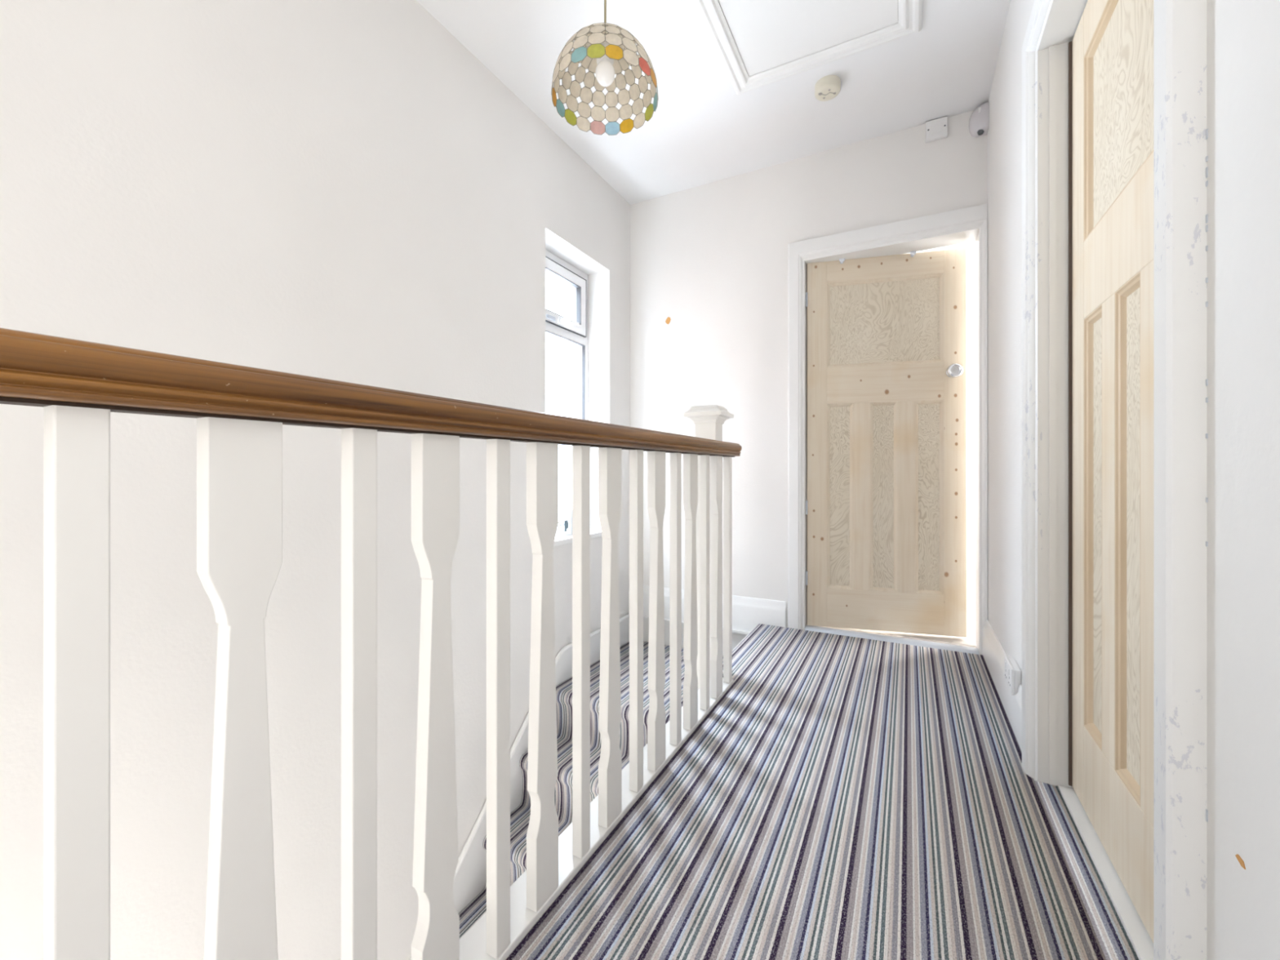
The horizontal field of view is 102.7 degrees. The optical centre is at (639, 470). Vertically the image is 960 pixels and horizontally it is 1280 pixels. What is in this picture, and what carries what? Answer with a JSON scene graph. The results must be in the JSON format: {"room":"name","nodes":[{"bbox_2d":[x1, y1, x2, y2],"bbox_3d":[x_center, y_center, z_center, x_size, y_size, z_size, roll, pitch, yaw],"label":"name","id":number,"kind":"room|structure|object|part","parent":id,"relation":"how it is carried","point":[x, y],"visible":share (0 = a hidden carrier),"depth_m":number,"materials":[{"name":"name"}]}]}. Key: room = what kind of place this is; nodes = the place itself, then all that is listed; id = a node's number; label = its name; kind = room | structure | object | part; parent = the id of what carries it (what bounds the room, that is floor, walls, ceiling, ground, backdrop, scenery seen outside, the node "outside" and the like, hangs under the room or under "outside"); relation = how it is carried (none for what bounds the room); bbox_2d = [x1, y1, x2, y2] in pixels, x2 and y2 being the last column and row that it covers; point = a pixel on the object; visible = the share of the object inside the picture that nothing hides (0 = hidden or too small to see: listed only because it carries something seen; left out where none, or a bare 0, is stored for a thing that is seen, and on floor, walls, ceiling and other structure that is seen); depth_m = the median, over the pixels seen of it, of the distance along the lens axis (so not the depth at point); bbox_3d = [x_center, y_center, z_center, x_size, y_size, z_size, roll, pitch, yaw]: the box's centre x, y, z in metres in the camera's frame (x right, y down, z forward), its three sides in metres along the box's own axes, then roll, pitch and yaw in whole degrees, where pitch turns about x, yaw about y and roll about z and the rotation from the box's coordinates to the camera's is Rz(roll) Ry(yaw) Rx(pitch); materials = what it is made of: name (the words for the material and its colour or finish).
{"room":"stair landing","nodes":[
{"label":"stair landing","id":0,"kind":"room"},
{"bbox_2d":[0,0,630,959],"bbox_3d":[-1.200,0.885,1.381,0.300,5.120,4.330,0,0,28],"label":"wall","id":1,"kind":"structure","parent":0,"point":[340,190],"depth_m":1.44,"materials":[{"name":"white paint"}]},
{"bbox_2d":[545,248,601,546],"bbox_3d":[-0.398,-0.402,2.781,0.238,1.543,0.658,0,0,28],"label":"window","id":2,"kind":"structure","parent":1,"relation":"in","point":[575,332],"depth_m":2.95,"materials":[{"name":"white plastic"}]},
{"bbox_2d":[556,507,572,534],"bbox_3d":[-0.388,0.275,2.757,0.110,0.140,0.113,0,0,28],"label":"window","id":3,"kind":"structure","parent":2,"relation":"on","point":[566,513],"depth_m":2.73,"materials":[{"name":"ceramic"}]},
{"bbox_3d":[-0.465,-0.959,2.816,0.057,0.333,0.522,0,0,28],"label":"sash","id":4,"kind":"part","parent":2,"relation":"part of","materials":[{"name":"white plastic"}]},
{"bbox_3d":[-0.396,-0.819,2.837,0.046,0.032,0.145,0,0,28],"label":"handle","id":5,"kind":"part","parent":2,"relation":"part of","materials":[{"name":"white plastic"}]},
{"bbox_3d":[-0.371,0.357,2.767,0.178,0.025,0.658,0,0,28],"label":"sill","id":6,"kind":"part","parent":2,"relation":"part of","materials":[{"name":"white paint"}]},
{"bbox_2d":[416,0,1010,275],"bbox_3d":[0.815,-1.725,1.718,3.554,0.100,6.800,0,0,28],"label":"ceiling","id":7,"kind":"structure","parent":0,"point":[700,131],"depth_m":2.24,"materials":[{"name":"white paint"}]},
{"bbox_2d":[551,0,657,135],"bbox_3d":[-0.094,-1.335,1.380,0.287,0.679,0.287,0,0,28],"label":"pendant lamp","id":8,"kind":"object","parent":7,"relation":"hanging from","point":[605,56],"visible":1,"depth_m":1.44,"materials":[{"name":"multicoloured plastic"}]},
{"bbox_3d":[-0.094,-1.085,1.380,0.052,0.092,0.052,0,0,28],"label":"bulb","id":9,"kind":"part","parent":8,"relation":"part of","materials":[{"name":"white glass"}]},
{"bbox_3d":[-0.094,-1.393,1.380,0.009,0.505,0.006,0,0,28],"label":"cord","id":10,"kind":"part","parent":8,"relation":"part of","materials":[{"name":"gold metal"}]},
{"bbox_2d":[693,0,922,94],"bbox_3d":[0.519,-1.662,1.669,0.721,0.026,0.986,0,0,28],"label":"hatch","id":11,"kind":"object","parent":7,"relation":"attached to","point":[758,43],"visible":1,"depth_m":1.94,"materials":[{"name":"white paint"}]},
{"bbox_3d":[0.519,-1.671,1.669,0.563,0.008,0.828,0,0,28],"label":"hatch panel","id":12,"kind":"part","parent":11,"relation":"part of","materials":[{"name":"paint"}]},
{"bbox_2d":[814,75,840,101],"bbox_3d":[0.814,-1.654,2.221,0.107,0.043,0.107,0,0,28],"label":"smoke detector","id":13,"kind":"object","parent":7,"relation":"attached to","point":[828,87],"visible":1,"depth_m":2.20,"materials":[{"name":"beige plastic"}]},
{"bbox_2d":[630,110,986,630],"bbox_3d":[1.275,0.885,2.594,3.554,5.120,0.122,0,0,28],"label":"wall","id":14,"kind":"structure","parent":0,"point":[708,262],"depth_m":2.88,"materials":[{"name":"white paint"}]},
{"bbox_2d":[643,615,750,654],"bbox_3d":[0.313,0.991,3.009,0.813,0.188,0.040,0,0,28],"label":"trim","id":15,"kind":"structure","parent":14,"relation":"attached to","point":[738,636],"depth_m":3.05,"materials":[{"name":"white paint"}]},
{"bbox_2d":[628,584,786,631],"bbox_3d":[0.362,0.804,2.994,0.963,0.185,0.022,0,0,28],"label":"baseboard","id":16,"kind":"structure","parent":14,"relation":"attached to","point":[748,612],"depth_m":2.86,"materials":[{"name":"white paint"}]},
{"bbox_2d":[805,247,966,636],"bbox_3d":[1.265,-0.141,2.663,0.771,1.955,0.088,0,0,15],"label":"door","id":17,"kind":"structure","parent":14,"relation":"in","point":[886,502],"depth_m":2.67,"materials":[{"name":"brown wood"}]},
{"bbox_3d":[1.068,0.137,2.740,0.134,0.990,0.012,0,0,15],"label":"panel","id":18,"kind":"part","parent":17,"relation":"part of","materials":[{"name":"brown wood"}]},
{"bbox_3d":[1.065,0.137,2.727,0.134,0.990,0.014,0,0,15],"label":"panel moulding","id":19,"kind":"part","parent":17,"relation":"part of","materials":[{"name":"brown wood"}]},
{"bbox_2d":[839,257,844,263],"bbox_3d":[1.073,-1.099,2.728,0.030,0.061,0.065,0,0,15],"label":"hook","id":20,"kind":"object","parent":17,"relation":"attached to","point":[842,260],"visible":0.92,"depth_m":2.70,"materials":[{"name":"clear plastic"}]},
{"bbox_3d":[1.275,0.137,2.685,0.134,0.990,0.012,0,0,15],"label":"panel","id":21,"kind":"part","parent":17,"relation":"part of","materials":[{"name":"brown wood"}]},
{"bbox_3d":[1.272,0.137,2.673,0.134,0.990,0.014,0,0,15],"label":"panel moulding","id":22,"kind":"part","parent":17,"relation":"part of","materials":[{"name":"brown wood"}]},
{"bbox_3d":[1.275,-0.775,2.685,0.562,0.455,0.012,0,0,15],"label":"panel","id":23,"kind":"part","parent":17,"relation":"part of","materials":[{"name":"brown wood"}]},
{"bbox_3d":[1.275,0.735,2.685,0.562,0.205,0.040,0,0,15],"label":"rail","id":24,"kind":"part","parent":17,"relation":"part of","materials":[{"name":"brown wood"}]},
{"bbox_3d":[1.275,-0.453,2.685,0.562,0.190,0.040,0,0,15],"label":"rail","id":25,"kind":"part","parent":17,"relation":"part of","materials":[{"name":"brown wood"}]},
{"bbox_3d":[1.275,-1.060,2.685,0.562,0.115,0.040,0,0,15],"label":"rail","id":26,"kind":"part","parent":17,"relation":"part of","materials":[{"name":"brown wood"}]},
{"bbox_3d":[1.272,-0.775,2.673,0.562,0.455,0.014,0,0,15],"label":"panel moulding","id":27,"kind":"part","parent":17,"relation":"part of","materials":[{"name":"brown wood"}]},
{"bbox_2d":[910,251,916,257],"bbox_3d":[1.402,-1.099,2.642,0.030,0.061,0.065,0,0,15],"label":"hook","id":28,"kind":"object","parent":17,"relation":"attached to","point":[912,253],"visible":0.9,"depth_m":2.61,"materials":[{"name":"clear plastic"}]},
{"bbox_3d":[1.482,0.137,2.631,0.134,0.990,0.012,0,0,15],"label":"panel","id":29,"kind":"part","parent":17,"relation":"part of","materials":[{"name":"brown wood"}]},
{"bbox_3d":[1.479,0.137,2.619,0.134,0.990,0.014,0,0,15],"label":"panel moulding","id":30,"kind":"part","parent":17,"relation":"part of","materials":[{"name":"brown wood"}]},
{"bbox_3d":[1.573,-0.498,2.562,0.070,0.070,0.048,0,0,15],"label":"knob","id":31,"kind":"part","parent":17,"relation":"part of","materials":[{"name":"silver metal"}]},
{"bbox_2d":[787,203,987,654],"bbox_3d":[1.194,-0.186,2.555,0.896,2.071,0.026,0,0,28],"label":"trim","id":32,"kind":"structure","parent":14,"relation":"attached to","point":[975,217],"depth_m":2.63,"materials":[{"name":"white paint"}]},
{"bbox_2d":[925,115,947,142],"bbox_3d":[1.414,-1.626,2.441,0.090,0.092,0.024,0,0,28],"label":"blank plate","id":33,"kind":"object","parent":14,"relation":"attached to","point":[936,129],"visible":1,"depth_m":2.43,"materials":[{"name":"white plastic"}]},
{"bbox_2d":[818,569,977,648],"bbox_3d":[1.899,0.900,3.617,3.200,0.090,2.230,0,0,28],"label":"floor","id":34,"kind":"structure","parent":0,"point":[969,641],"depth_m":2.71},
{"bbox_2d":[966,274,975,570],"bbox_3d":[1.917,-0.365,3.652,3.400,2.620,2.350,0,0,28],"label":"wall","id":35,"kind":"structure","parent":0,"point":[971,279],"depth_m":4.38,"materials":[{"name":"white paint"}]},
{"bbox_2d":[986,0,1279,959],"bbox_3d":[0.654,0.885,0.408,0.141,5.120,4.330,0,0,28],"label":"wall","id":36,"kind":"structure","parent":0,"point":[1243,36],"depth_m":0.57,"materials":[{"name":"white paint"}]},
{"bbox_2d":[968,102,989,137],"bbox_3d":[1.548,-1.601,2.340,0.071,0.128,0.075,0,0,28],"label":"sensor","id":37,"kind":"object","parent":36,"relation":"attached to","point":[979,121],"visible":1,"depth_m":2.33,"materials":[{"name":"grey plastic"}]},
{"bbox_2d":[982,620,1022,751],"bbox_3d":[1.354,0.767,1.912,0.020,0.168,1.015,0,0,28],"label":"baseboard","id":38,"kind":"structure","parent":36,"relation":"attached to","point":[993,653],"depth_m":1.89,"materials":[{"name":"white paint"}]},
{"bbox_2d":[1004,655,1021,694],"bbox_3d":[1.239,0.680,1.705,0.030,0.083,0.146,0,0,28],"label":"wall socket","id":39,"kind":"object","parent":36,"relation":"attached to","point":[1012,673],"visible":0.98,"depth_m":1.67,"materials":[{"name":"white plastic"}]},
{"bbox_2d":[1042,0,1087,787],"bbox_3d":[0.968,-0.155,1.005,0.140,2.009,0.830,0,0,28],"label":"trim","id":40,"kind":"structure","parent":36,"relation":"attached to","point":[1067,15],"depth_m":1.37,"materials":[{"name":"white paint"}]},
{"bbox_2d":[1068,0,1153,942],"bbox_3d":[0.978,-0.149,1.007,0.046,1.965,0.770,0,0,28],"label":"door","id":41,"kind":"structure","parent":36,"relation":"in","point":[1111,48],"depth_m":1.08,"materials":[{"name":"brown wood"}]},
{"bbox_3d":[1.067,0.128,1.197,0.014,1.000,0.134,0,0,28],"label":"panel moulding","id":42,"kind":"part","parent":41,"relation":"part of","materials":[{"name":"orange wood"}]},
{"bbox_3d":[0.979,-1.075,1.002,0.040,0.115,0.562,0,0,28],"label":"rail","id":43,"kind":"part","parent":41,"relation":"part of","materials":[{"name":"brown wood"}]},
{"bbox_3d":[1.078,0.128,1.191,0.012,1.000,0.134,0,0,28],"label":"panel","id":44,"kind":"part","parent":41,"relation":"part of","materials":[{"name":"brown wood"}]},
{"bbox_3d":[0.979,0.731,1.002,0.040,0.205,0.562,0,0,28],"label":"rail","id":45,"kind":"part","parent":41,"relation":"part of","materials":[{"name":"brown wood"}]},
{"bbox_3d":[0.979,-0.467,1.002,0.040,0.190,0.562,0,0,28],"label":"rail","id":46,"kind":"part","parent":41,"relation":"part of","materials":[{"name":"brown wood"}]},
{"bbox_3d":[0.968,-0.789,1.008,0.014,0.455,0.562,0,0,28],"label":"panel moulding","id":47,"kind":"part","parent":41,"relation":"part of","materials":[{"name":"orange wood"}]},
{"bbox_3d":[0.979,-0.789,1.002,0.012,0.455,0.562,0,0,28],"label":"panel","id":48,"kind":"part","parent":41,"relation":"part of","materials":[{"name":"brown wood"}]},
{"bbox_3d":[0.968,0.128,1.008,0.014,1.000,0.134,0,0,28],"label":"panel moulding","id":49,"kind":"part","parent":41,"relation":"part of","materials":[{"name":"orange wood"}]},
{"bbox_3d":[0.979,0.128,1.002,0.012,1.000,0.134,0,0,28],"label":"panel","id":50,"kind":"part","parent":41,"relation":"part of","materials":[{"name":"brown wood"}]},
{"bbox_2d":[1022,0,1208,959],"bbox_3d":[0.891,-0.183,1.044,0.035,2.065,0.944,0,0,28],"label":"trim","id":51,"kind":"structure","parent":36,"relation":"attached to","point":[1180,130],"depth_m":0.64,"materials":[{"name":"paint"}]},
{"bbox_3d":[0.157,0.959,0.669,1.103,0.212,4.330,0,0,28],"label":"floor","id":52,"kind":"structure","parent":0,"visible":0},
{"bbox_2d":[0,327,742,959],"bbox_3d":[-0.486,0.504,0.601,0.229,1.542,3.612,0,0,28],"label":"balustrade","id":53,"kind":"object","parent":52,"relation":"on","point":[241,412],"visible":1,"depth_m":0.66,"materials":[{"name":"white paint"}]},
{"bbox_3d":[-0.216,-0.084,0.941,0.068,0.054,2.566,0,0,28],"label":"handrail","id":54,"kind":"part","parent":53,"relation":"part of","materials":[{"name":"brown wood"}]},
{"bbox_3d":[-0.475,0.842,0.522,0.090,0.018,3.482,0,0,28],"label":"rail","id":55,"kind":"part","parent":53,"relation":"part of","materials":[{"name":"white paint"}]},
{"bbox_3d":[0.287,0.532,2.141,0.092,1.485,0.088,0,0,28],"label":"newel post","id":56,"kind":"part","parent":53,"relation":"part of","materials":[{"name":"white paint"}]},
{"bbox_2d":[409,613,629,959],"bbox_3d":[-0.336,2.068,1.768,0.866,2.354,2.806,0,0,28],"label":"baseboard","id":57,"kind":"structure","parent":52,"relation":"attached to","point":[470,874],"depth_m":2.23,"materials":[{"name":"white paint"}]},
{"bbox_2d":[505,623,1138,959],"bbox_3d":[0.129,0.951,0.668,1.097,0.212,4.303,0,0,28],"label":"carpet","id":58,"kind":"object","parent":52,"relation":"on","point":[845,797],"visible":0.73,"depth_m":1.17,"materials":[{"name":"multicoloured carpet"}]},
{"bbox_2d":[804,625,979,654],"bbox_3d":[1.231,0.845,2.565,0.778,0.016,0.084,0,0,28],"label":"threshold strip","id":59,"kind":"object","parent":52,"relation":"on","point":[815,628],"visible":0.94,"depth_m":2.54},
{"bbox_2d":[1057,785,1153,959],"bbox_3d":[0.968,0.845,1.003,0.078,0.017,0.784,0,0,28],"label":"threshold","id":60,"kind":"object","parent":52,"relation":"on","point":[1135,928],"visible":0.33,"depth_m":1.05,"materials":[{"name":"white paint"}]},
{"label":"outside","id":61,"kind":"structure","parent":0,"visible":0},
{"bbox_2d":[545,392,567,521],"bbox_3d":[-4.593,1.145,27.824,10.800,10.600,9.800,0,0,28],"label":"house","id":62,"kind":"structure","parent":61,"point":[555,404],"depth_m":22.16,"materials":[{"name":"stone"}]},
{"bbox_3d":[-0.280,3.495,0.966,2.314,0.100,4.450,0,0,28],"label":"floor","id":63,"kind":"structure","parent":0,"visible":0},
{"bbox_2d":[458,641,723,938],"bbox_3d":[-0.342,2.132,1.767,0.808,2.155,2.809,0,0,28],"label":"carpet","id":64,"kind":"object","parent":63,"relation":"on","point":[476,908],"visible":0.23,"depth_m":2.27,"materials":[{"name":"multicoloured carpet"}]}
]}

